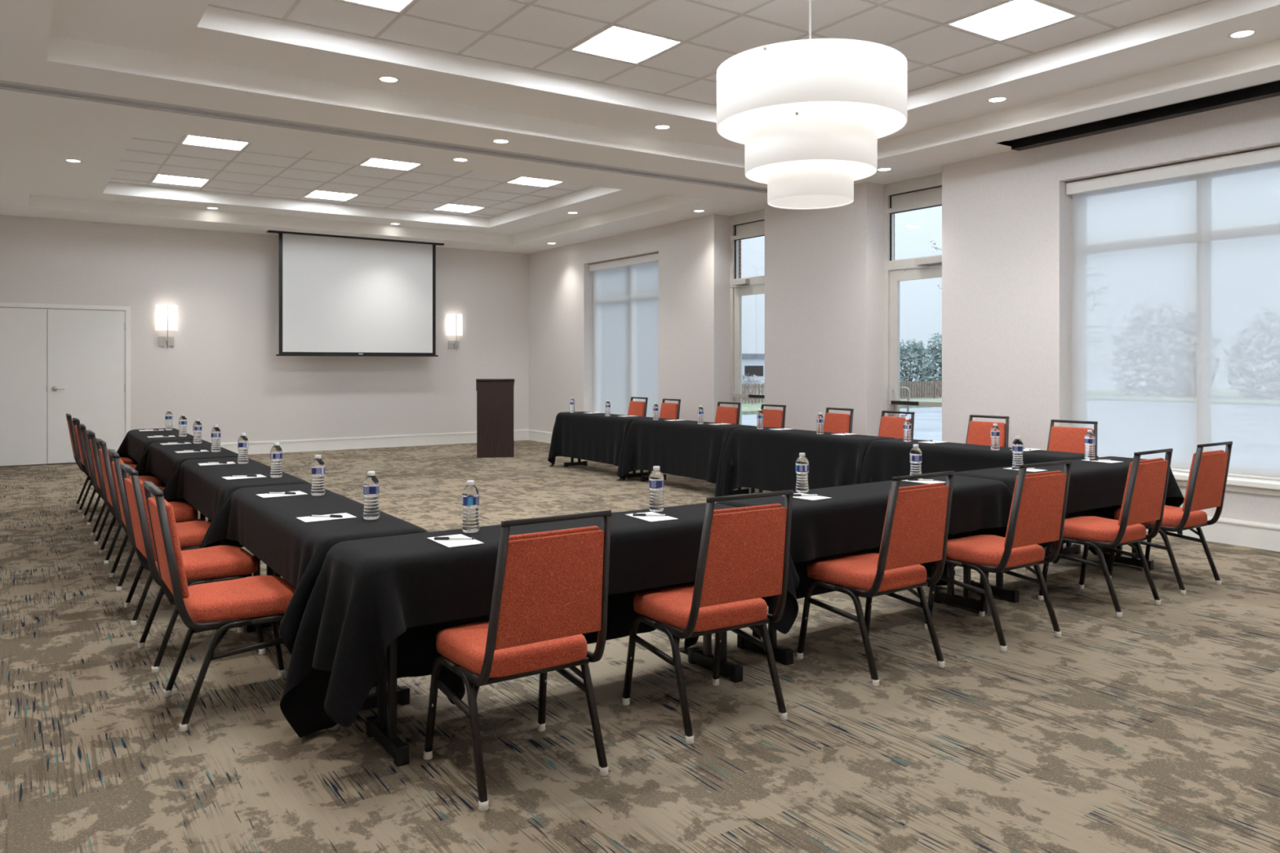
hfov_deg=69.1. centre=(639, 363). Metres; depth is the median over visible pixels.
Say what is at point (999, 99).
recessed light
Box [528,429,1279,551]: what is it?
baseboard
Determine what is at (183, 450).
pen
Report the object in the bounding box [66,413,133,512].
banquet chair
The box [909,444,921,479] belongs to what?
water bottle
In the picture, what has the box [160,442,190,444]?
paper
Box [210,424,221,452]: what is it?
water bottle
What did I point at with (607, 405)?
water bottle
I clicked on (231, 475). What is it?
pen
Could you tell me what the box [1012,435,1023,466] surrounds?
water bottle
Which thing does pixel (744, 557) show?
banquet chair
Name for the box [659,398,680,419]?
banquet chair
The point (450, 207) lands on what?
ceiling light
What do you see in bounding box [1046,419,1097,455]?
banquet chair
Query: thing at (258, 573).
folding table
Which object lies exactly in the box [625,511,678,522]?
paper
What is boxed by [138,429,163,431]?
paper
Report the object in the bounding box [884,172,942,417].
door
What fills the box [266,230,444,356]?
projection screen
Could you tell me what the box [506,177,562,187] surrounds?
ceiling light
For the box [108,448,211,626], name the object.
banquet chair
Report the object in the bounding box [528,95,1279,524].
wall
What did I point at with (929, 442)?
paper
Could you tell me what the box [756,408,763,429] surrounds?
water bottle
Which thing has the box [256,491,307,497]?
paper
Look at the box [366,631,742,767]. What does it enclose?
folding table
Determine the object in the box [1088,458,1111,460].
pen
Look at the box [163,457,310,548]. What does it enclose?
tablecloth
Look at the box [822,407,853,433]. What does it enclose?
banquet chair
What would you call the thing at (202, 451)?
paper
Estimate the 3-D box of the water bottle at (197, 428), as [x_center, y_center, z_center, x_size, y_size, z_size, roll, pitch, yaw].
[-3.650,0.559,7.670,0.068,0.200,0.068,0,0,2]
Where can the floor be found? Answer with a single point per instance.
(1153, 728)
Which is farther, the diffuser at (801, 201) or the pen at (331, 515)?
the diffuser at (801, 201)
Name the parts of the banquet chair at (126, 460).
frame, leg, leg, seat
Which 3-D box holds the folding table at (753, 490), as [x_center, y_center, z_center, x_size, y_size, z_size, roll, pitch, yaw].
[1.626,1.044,8.940,0.390,0.713,1.771,0,0,-34]
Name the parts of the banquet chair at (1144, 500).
leg, leg, leg, seat, frame, backrest, leg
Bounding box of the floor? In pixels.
[0,440,1279,852]
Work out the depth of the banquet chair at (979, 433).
8.61 m
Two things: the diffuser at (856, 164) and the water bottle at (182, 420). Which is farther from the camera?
the water bottle at (182, 420)
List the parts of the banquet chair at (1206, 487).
leg, leg, seat, leg, frame, backrest, leg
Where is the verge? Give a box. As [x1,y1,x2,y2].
[742,394,942,414]
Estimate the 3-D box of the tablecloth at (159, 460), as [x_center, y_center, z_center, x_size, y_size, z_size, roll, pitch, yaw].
[-3.485,1.024,7.289,0.746,0.724,1.785,0,0,-34]
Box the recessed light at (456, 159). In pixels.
[452,157,468,161]
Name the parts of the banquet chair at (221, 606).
backrest, leg, frame, leg, seat, leg, leg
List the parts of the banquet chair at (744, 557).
leg, leg, seat, leg, frame, backrest, leg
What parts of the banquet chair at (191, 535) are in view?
frame, leg, leg, leg, seat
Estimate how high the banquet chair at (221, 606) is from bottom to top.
0.916 m
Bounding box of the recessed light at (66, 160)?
[64,159,82,162]
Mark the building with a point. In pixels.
(753, 364)
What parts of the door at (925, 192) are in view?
pull handle, closer arm, spandrel panel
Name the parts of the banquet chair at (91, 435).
frame, leg, leg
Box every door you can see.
[0,302,130,466]
[729,208,764,424]
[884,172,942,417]
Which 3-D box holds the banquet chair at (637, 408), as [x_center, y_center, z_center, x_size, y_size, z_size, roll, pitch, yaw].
[-0.232,0.942,13.194,0.573,0.916,0.486,0,0,-35]
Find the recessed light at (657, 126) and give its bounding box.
[653,124,671,129]
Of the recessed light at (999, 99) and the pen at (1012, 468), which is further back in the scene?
the recessed light at (999, 99)
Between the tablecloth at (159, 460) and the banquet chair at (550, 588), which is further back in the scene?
the tablecloth at (159, 460)
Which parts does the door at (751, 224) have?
spandrel panel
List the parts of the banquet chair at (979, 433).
backrest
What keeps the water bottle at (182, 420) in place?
on the tablecloth at (135, 442)
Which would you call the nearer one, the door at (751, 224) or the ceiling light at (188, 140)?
the ceiling light at (188, 140)
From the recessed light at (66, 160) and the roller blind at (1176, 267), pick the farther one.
the recessed light at (66, 160)
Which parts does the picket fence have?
rail, rail, post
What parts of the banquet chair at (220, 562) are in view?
backrest, leg, frame, leg, seat, leg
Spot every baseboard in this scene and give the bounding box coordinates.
[220,429,528,454]
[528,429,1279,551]
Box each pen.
[182,449,200,451]
[206,462,226,463]
[231,475,257,476]
[267,492,296,494]
[310,514,342,517]
[434,537,474,540]
[632,513,666,515]
[792,493,818,496]
[907,478,934,480]
[1011,466,1035,469]
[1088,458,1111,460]
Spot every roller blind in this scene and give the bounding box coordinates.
[589,253,658,417]
[1066,146,1279,480]
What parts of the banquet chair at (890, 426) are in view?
backrest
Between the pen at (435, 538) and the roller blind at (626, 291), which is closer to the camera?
the pen at (435, 538)
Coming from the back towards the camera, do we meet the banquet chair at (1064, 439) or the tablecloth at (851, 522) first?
the banquet chair at (1064, 439)
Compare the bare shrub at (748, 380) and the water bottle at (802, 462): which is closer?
the water bottle at (802, 462)
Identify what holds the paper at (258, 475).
on the tablecloth at (203, 486)
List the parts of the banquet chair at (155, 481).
frame, leg, leg, seat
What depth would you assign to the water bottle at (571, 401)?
12.48 m
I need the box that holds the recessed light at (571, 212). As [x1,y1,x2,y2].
[567,211,578,213]
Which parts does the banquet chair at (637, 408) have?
backrest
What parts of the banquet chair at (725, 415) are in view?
backrest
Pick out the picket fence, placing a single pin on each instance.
(922, 393)
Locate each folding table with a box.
[194,512,205,520]
[208,518,280,577]
[245,564,409,711]
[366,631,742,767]
[564,457,648,479]
[640,471,749,496]
[737,531,987,665]
[742,488,768,494]
[970,504,1153,602]
[1062,542,1080,555]
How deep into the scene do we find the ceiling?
7.39 m
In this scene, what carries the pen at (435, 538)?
on the paper at (448, 543)
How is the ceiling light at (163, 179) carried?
attached to the ceiling
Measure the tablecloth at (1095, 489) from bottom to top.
0.732 m
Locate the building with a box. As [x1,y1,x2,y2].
[742,353,764,386]
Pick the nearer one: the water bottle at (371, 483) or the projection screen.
the water bottle at (371, 483)
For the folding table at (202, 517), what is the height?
0.713 m
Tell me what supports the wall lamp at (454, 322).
attached to the wall at (223, 368)
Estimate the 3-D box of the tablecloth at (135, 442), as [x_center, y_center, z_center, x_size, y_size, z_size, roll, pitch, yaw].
[-4.511,1.028,8.823,0.767,0.732,1.927,0,0,-34]
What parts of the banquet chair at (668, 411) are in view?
backrest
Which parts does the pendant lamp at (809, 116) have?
stem, lamp shade, lamp shade, lamp shade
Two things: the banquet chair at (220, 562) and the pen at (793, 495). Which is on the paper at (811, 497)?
the pen at (793, 495)
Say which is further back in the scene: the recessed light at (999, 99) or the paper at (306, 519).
the recessed light at (999, 99)
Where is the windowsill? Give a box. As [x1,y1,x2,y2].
[1172,471,1279,496]
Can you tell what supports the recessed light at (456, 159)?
in the ceiling
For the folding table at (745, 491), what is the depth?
9.90 m
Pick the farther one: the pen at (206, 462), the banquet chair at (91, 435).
the banquet chair at (91, 435)
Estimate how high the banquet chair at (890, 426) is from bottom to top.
0.916 m
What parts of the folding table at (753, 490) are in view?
leg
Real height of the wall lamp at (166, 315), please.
0.640 m
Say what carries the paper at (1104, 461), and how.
on the tablecloth at (1095, 489)
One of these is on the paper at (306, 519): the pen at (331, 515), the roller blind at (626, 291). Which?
the pen at (331, 515)
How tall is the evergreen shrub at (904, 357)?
2.768 m
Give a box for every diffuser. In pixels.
[721,104,902,131]
[755,161,866,171]
[768,195,852,208]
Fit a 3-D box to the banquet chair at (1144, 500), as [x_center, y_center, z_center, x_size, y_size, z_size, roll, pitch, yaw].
[2.715,0.942,5.421,0.486,0.916,0.573,0,0,-36]
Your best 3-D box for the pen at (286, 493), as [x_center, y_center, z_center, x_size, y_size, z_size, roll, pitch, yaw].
[-1.801,0.651,4.677,0.148,0.012,0.009,0,0,7]
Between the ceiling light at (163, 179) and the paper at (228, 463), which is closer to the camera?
the paper at (228, 463)
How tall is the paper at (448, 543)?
0.002 m
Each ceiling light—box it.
[151,174,210,186]
[180,135,249,151]
[304,190,358,200]
[342,0,414,13]
[359,158,422,170]
[432,204,485,213]
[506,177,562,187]
[569,25,683,64]
[946,0,1077,41]
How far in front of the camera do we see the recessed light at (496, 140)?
8.41 m
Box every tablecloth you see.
[116,428,202,487]
[134,440,238,503]
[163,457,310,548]
[202,484,465,704]
[280,502,798,737]
[547,411,653,479]
[621,417,756,497]
[715,475,1013,599]
[719,426,896,496]
[859,438,1098,564]
[936,456,1184,586]
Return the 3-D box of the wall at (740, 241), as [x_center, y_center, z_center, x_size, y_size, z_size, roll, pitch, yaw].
[2.844,-0.625,10.583,0.135,4.350,16.414,0,0,-34]
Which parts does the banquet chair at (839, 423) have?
backrest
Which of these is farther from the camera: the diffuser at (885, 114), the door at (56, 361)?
the door at (56, 361)
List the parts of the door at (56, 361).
lever handle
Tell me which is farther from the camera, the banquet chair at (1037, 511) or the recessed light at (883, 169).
the recessed light at (883, 169)
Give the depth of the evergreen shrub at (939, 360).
42.48 m
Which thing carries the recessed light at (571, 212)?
in the ceiling
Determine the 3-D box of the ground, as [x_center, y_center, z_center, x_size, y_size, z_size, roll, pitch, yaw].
[33.473,1.550,82.852,131.880,0.001,180.000,0,0,-34]
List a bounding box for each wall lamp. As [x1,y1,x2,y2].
[155,304,177,348]
[446,313,462,351]
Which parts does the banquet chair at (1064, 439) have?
backrest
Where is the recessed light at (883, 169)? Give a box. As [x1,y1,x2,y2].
[877,167,892,171]
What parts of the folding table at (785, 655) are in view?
leg, leg, leg, leg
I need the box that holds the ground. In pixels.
[742,371,942,441]
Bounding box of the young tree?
[929,240,942,355]
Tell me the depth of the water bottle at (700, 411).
10.11 m
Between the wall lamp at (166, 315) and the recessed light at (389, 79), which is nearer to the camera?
the recessed light at (389, 79)
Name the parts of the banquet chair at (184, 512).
frame, backrest, leg, leg, seat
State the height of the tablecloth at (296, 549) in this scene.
0.724 m
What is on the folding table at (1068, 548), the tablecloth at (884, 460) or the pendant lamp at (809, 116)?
the tablecloth at (884, 460)
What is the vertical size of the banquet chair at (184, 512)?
0.916 m
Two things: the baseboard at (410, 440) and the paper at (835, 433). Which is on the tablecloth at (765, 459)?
the paper at (835, 433)
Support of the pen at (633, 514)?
on the paper at (649, 518)
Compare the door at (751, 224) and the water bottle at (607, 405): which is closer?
the water bottle at (607, 405)
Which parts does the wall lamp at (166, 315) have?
plate, lamp shade, rod, plate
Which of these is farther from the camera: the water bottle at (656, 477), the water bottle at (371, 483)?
the water bottle at (656, 477)
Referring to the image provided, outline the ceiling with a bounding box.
[0,0,1279,253]
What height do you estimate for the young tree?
4.000 m
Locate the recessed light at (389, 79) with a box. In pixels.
[377,75,399,83]
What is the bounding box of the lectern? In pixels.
[475,378,514,457]
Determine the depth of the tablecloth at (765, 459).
8.89 m
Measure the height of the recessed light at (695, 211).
0.006 m
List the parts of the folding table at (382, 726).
leg, leg, leg, leg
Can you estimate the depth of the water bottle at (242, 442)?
6.10 m
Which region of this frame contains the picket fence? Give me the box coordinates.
[742,378,942,404]
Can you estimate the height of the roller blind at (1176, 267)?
2.525 m
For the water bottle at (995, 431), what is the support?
on the tablecloth at (884, 460)
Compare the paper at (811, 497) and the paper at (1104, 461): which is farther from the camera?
the paper at (1104, 461)
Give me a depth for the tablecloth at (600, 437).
11.88 m
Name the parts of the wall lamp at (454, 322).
plate, lamp shade, rod, plate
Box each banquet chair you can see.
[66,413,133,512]
[72,417,137,525]
[79,423,161,545]
[86,430,164,564]
[95,438,198,591]
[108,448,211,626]
[120,463,266,673]
[142,480,296,733]
[422,510,611,812]
[622,489,793,745]
[627,396,648,416]
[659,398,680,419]
[714,401,740,424]
[760,404,786,428]
[796,471,955,687]
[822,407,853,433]
[878,410,914,439]
[924,459,1071,652]
[965,414,1008,447]
[1037,448,1173,617]
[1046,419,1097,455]
[1107,441,1232,595]
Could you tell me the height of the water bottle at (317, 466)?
0.200 m
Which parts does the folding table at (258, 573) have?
leg, leg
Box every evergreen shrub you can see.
[899,338,934,396]
[920,332,942,395]
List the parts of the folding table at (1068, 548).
leg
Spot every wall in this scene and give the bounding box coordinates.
[0,214,528,443]
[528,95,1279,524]
[738,213,894,278]
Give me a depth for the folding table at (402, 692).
3.81 m
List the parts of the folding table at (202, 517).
leg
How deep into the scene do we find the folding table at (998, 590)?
5.66 m
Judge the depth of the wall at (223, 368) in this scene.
14.29 m
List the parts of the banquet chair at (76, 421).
frame, leg, leg, seat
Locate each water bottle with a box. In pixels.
[164,409,173,430]
[178,413,186,436]
[192,418,201,444]
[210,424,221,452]
[237,433,248,463]
[270,442,282,477]
[311,454,324,495]
[363,471,379,519]
[462,480,479,533]
[569,397,574,412]
[604,400,610,416]
[648,466,663,511]
[653,402,658,420]
[697,405,703,424]
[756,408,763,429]
[795,453,808,493]
[816,412,823,434]
[902,417,911,441]
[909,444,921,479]
[990,423,999,450]
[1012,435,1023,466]
[1084,430,1095,459]
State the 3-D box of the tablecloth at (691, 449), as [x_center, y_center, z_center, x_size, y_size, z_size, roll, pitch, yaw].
[0.584,1.024,10.481,0.746,0.724,1.872,0,0,-34]
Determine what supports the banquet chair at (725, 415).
on the floor
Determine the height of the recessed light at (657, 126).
0.006 m
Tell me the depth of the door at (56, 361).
12.94 m
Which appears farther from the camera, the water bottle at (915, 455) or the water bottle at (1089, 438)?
the water bottle at (1089, 438)
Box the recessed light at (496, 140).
[491,138,510,143]
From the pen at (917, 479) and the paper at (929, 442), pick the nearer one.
the pen at (917, 479)
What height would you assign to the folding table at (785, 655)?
0.713 m
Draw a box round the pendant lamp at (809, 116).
[716,0,906,208]
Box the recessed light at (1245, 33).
[1227,29,1257,38]
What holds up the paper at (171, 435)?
on the tablecloth at (135, 442)
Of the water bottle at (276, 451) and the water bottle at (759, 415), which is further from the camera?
the water bottle at (759, 415)
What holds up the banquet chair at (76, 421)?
on the floor
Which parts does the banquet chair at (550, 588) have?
leg, leg, seat, frame, leg, backrest, leg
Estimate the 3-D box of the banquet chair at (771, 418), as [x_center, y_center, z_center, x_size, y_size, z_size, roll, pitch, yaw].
[1.350,0.942,10.775,0.573,0.916,0.486,0,0,-36]
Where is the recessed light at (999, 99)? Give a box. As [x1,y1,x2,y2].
[986,96,1008,102]
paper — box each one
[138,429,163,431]
[147,435,175,437]
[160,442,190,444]
[174,449,208,453]
[198,462,235,465]
[221,474,265,479]
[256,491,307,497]
[296,512,356,522]
[426,533,484,547]
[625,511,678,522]
[772,428,793,430]
[782,493,830,500]
[834,433,856,435]
[902,480,946,484]
[918,440,947,443]
[1005,467,1047,471]
[1011,448,1041,451]
[1081,459,1122,462]
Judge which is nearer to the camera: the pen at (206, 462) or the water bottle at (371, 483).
the water bottle at (371, 483)
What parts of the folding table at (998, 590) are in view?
leg, leg, leg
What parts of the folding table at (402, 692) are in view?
leg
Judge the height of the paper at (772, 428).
0.002 m
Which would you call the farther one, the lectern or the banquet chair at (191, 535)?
the lectern
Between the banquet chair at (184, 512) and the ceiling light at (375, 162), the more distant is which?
the ceiling light at (375, 162)
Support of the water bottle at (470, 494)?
on the tablecloth at (366, 594)
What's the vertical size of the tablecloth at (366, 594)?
0.732 m
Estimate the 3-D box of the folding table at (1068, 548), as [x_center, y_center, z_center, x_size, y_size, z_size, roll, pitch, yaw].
[2.666,1.044,7.398,0.390,0.713,1.771,0,0,-34]
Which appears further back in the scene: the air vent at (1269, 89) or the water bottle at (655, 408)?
the water bottle at (655, 408)
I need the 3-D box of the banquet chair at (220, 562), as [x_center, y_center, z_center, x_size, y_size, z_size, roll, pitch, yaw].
[-2.170,0.942,4.506,0.573,0.916,0.486,0,0,-35]
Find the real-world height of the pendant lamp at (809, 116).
1.433 m
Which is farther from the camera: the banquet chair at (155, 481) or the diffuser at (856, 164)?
the banquet chair at (155, 481)
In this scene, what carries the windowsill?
in the wall at (1007, 216)
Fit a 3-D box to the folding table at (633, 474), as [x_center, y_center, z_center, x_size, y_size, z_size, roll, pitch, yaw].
[-0.450,1.044,12.021,0.390,0.713,1.771,0,0,-34]
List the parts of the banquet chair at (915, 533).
leg, leg, seat, leg, frame, backrest, leg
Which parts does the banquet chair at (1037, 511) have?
leg, leg, leg, seat, frame, backrest, leg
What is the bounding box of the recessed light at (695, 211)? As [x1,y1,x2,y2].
[693,209,705,212]
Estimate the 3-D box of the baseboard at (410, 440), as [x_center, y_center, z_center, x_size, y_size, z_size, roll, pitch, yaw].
[-4.686,1.302,15.211,6.410,0.196,0.022,0,0,-34]
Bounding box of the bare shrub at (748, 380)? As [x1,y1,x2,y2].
[742,373,764,400]
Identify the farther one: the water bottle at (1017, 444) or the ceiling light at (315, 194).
the ceiling light at (315, 194)
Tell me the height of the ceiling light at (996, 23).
0.092 m
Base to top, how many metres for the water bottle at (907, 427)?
0.200 m
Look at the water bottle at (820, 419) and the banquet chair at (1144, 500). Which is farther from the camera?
the water bottle at (820, 419)
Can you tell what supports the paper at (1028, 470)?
on the tablecloth at (1095, 489)
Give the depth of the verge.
32.71 m
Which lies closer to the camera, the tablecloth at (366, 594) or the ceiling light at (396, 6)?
the tablecloth at (366, 594)
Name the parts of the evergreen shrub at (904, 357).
stem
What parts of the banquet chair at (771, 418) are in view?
backrest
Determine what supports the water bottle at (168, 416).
on the tablecloth at (135, 442)
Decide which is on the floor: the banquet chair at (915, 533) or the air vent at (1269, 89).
the banquet chair at (915, 533)
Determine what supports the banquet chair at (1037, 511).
on the floor
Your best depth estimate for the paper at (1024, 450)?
7.12 m
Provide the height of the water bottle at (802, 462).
0.200 m
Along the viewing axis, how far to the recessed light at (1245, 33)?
6.15 m
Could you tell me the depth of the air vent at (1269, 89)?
7.53 m
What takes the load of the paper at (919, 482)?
on the tablecloth at (851, 522)

